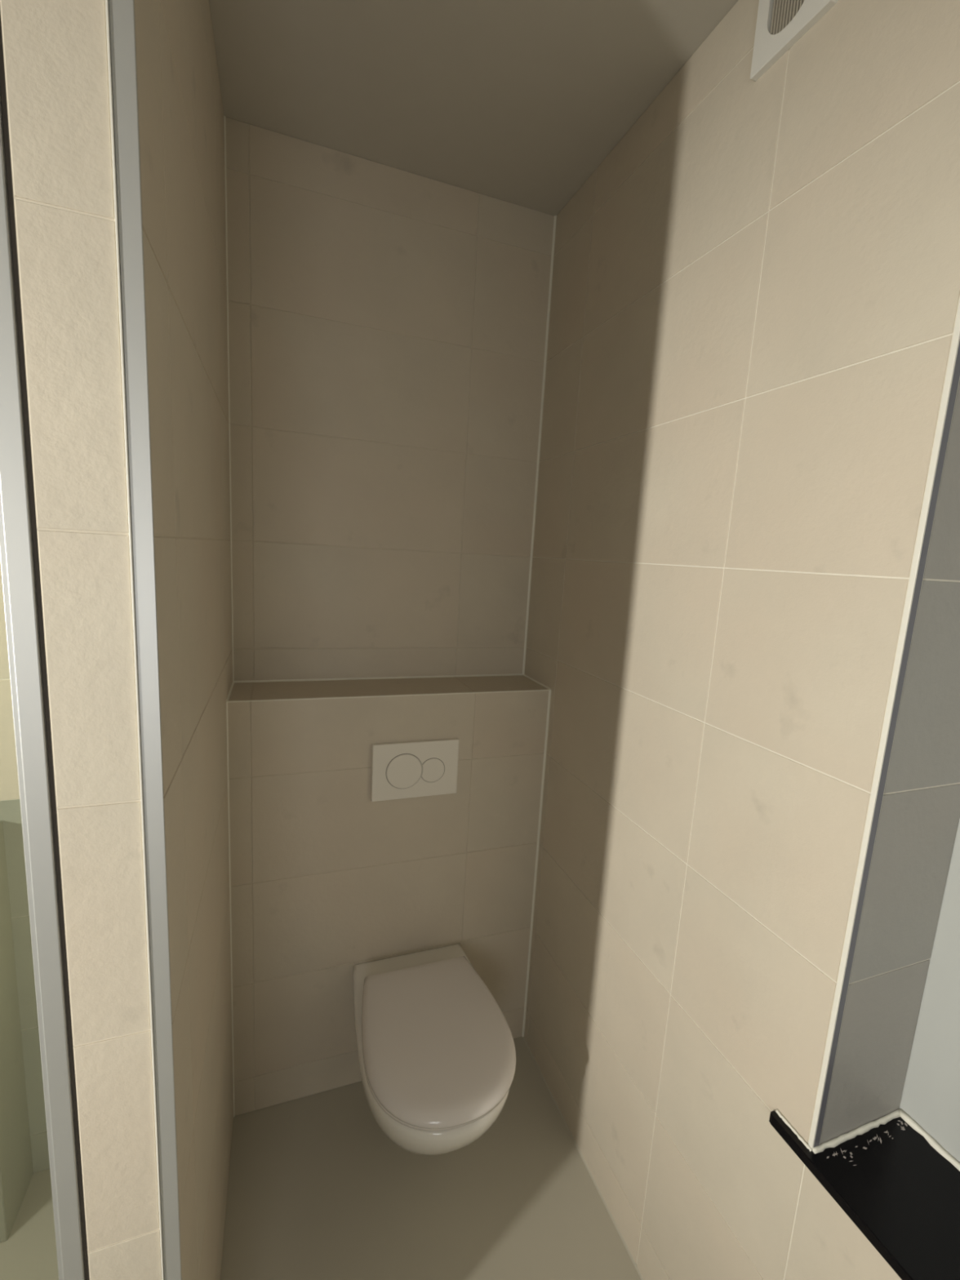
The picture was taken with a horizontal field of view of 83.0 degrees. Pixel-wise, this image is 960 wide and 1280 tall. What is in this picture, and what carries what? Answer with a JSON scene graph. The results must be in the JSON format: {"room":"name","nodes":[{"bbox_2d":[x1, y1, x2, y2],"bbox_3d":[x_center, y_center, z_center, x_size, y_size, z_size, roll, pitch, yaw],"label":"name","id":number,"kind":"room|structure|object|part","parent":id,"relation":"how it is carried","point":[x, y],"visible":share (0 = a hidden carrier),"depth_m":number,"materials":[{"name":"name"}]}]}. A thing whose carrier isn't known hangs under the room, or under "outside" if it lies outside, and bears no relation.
{"room":"bathroom","nodes":[
{"label":"bathroom","id":0,"kind":"room"},
{"bbox_2d":[0,558,19,800],"bbox_3d":[-1.656,-0.446,0.782,2.111,1.552,0.121,0,10,-20],"label":"wall","id":1,"kind":"structure","parent":0,"point":[9,781],"depth_m":1.09,"materials":[{"name":"tile"}]},
{"bbox_2d":[0,820,33,1242],"bbox_3d":[-1.895,0.885,0.920,1.755,0.950,0.141,0,10,-20],"label":"pier","id":2,"kind":"object","parent":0,"point":[16,1172],"visible":1,"depth_m":1.25,"materials":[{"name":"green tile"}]},
{"bbox_2d":[0,0,235,1279],"bbox_3d":[-0.571,0.105,1.045,0.106,2.599,0.952,0,10,-20],"label":"wall partition","id":3,"kind":"structure","parent":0,"point":[55,51],"depth_m":0.63,"materials":[{"name":"beige tile"}]},
{"bbox_2d":[105,0,182,1279],"bbox_3d":[-0.373,0.184,0.617,0.022,2.598,0.004,0,10,-20],"label":"trim","id":4,"kind":"structure","parent":3,"relation":"attached to","point":[120,14],"depth_m":0.58,"materials":[{"name":"metal"}]},
{"bbox_2d":[0,673,551,1173],"bbox_3d":[-1.272,0.043,1.183,3.108,2.599,0.201,0,10,-20],"label":"wall","id":5,"kind":"structure","parent":0,"point":[327,879],"depth_m":1.53,"materials":[{"name":"beige tile"}]},
{"bbox_2d":[370,738,458,801],"bbox_3d":[-0.180,0.365,1.528,0.246,0.164,0.015,0,10,-20],"label":"flush plate","id":6,"kind":"object","parent":5,"relation":"attached to","point":[423,768],"visible":1,"depth_m":1.52,"materials":[{"name":"white plastic"}]},
{"bbox_2d":[352,943,515,1155],"bbox_3d":[-0.132,1.122,1.402,0.366,0.374,0.532,0,10,-20],"label":"toilet","id":7,"kind":"object","parent":5,"relation":"attached to","point":[436,1048],"visible":1,"depth_m":1.27,"materials":[{"name":"white ceramic"}]},
{"bbox_3d":[-0.108,0.984,1.336,0.355,0.012,0.423,0,10,-20],"label":"seat","id":8,"kind":"part","parent":7,"relation":"part of","materials":[{"name":"white plastic"}]},
{"bbox_2d":[0,1036,640,1279],"bbox_3d":[-0.815,1.577,0.237,3.510,0.080,2.970,0,10,-20],"label":"floor","id":9,"kind":"structure","parent":0,"point":[317,1190],"depth_m":1.34,"materials":[{"name":"beige plastic"}]},
{"bbox_2d":[0,12,89,1279],"bbox_3d":[-1.464,0.380,0.264,2.110,2.200,0.025,0,10,-20],"label":"door frame","id":10,"kind":"structure","parent":9,"relation":"on","point":[19,548],"depth_m":0.57,"materials":[{"name":"metal"}]},
{"bbox_2d":[225,116,554,680],"bbox_3d":[-0.330,0.017,1.686,0.994,2.599,0.100,0,10,-20],"label":"wall","id":11,"kind":"structure","parent":0,"point":[387,325],"depth_m":1.54,"materials":[{"name":"beige tile"}]},
{"bbox_2d":[208,0,738,215],"bbox_3d":[-0.664,-1.065,-0.181,3.510,0.080,2.970,0,10,-20],"label":"ceiling","id":12,"kind":"structure","parent":0,"point":[517,102],"depth_m":1.16,"materials":[{"name":"paint"}]},
{"bbox_2d":[521,0,959,1279],"bbox_3d":[0.745,0.246,0.626,0.306,2.599,2.870,0,10,-20],"label":"wall","id":13,"kind":"structure","parent":0,"point":[754,294],"depth_m":0.95,"materials":[{"name":"tile"}]},
{"bbox_2d":[750,0,837,81],"bbox_3d":[0.497,-1.023,0.850,0.012,0.154,0.150,0,10,-20],"label":"air vent","id":14,"kind":"object","parent":13,"relation":"in","point":[780,24],"visible":1,"depth_m":0.88,"materials":[{"name":"white plastic"}]},
{"bbox_2d":[768,1108,959,1279],"bbox_3d":[0.861,0.918,0.149,0.216,0.024,1.682,0,10,-20],"label":"stone ledge","id":15,"kind":"object","parent":13,"relation":"on","point":[900,1187],"visible":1,"depth_m":0.79,"materials":[{"name":"black stone"}]},
{"bbox_2d":[808,299,959,1148],"bbox_3d":[0.570,-0.141,0.694,0.016,1.876,0.007,0,10,-20],"label":"trim","id":16,"kind":"structure","parent":13,"relation":"attached to","point":[952,379],"depth_m":0.73,"materials":[{"name":"white"}]},
{"bbox_2d":[898,816,959,1162],"bbox_3d":[1.074,-0.007,0.026,0.100,1.876,1.620,0,10,-20],"label":"wall","id":17,"kind":"structure","parent":0,"point":[931,1094],"depth_m":0.84,"materials":[{"name":"white paint"}]}
]}

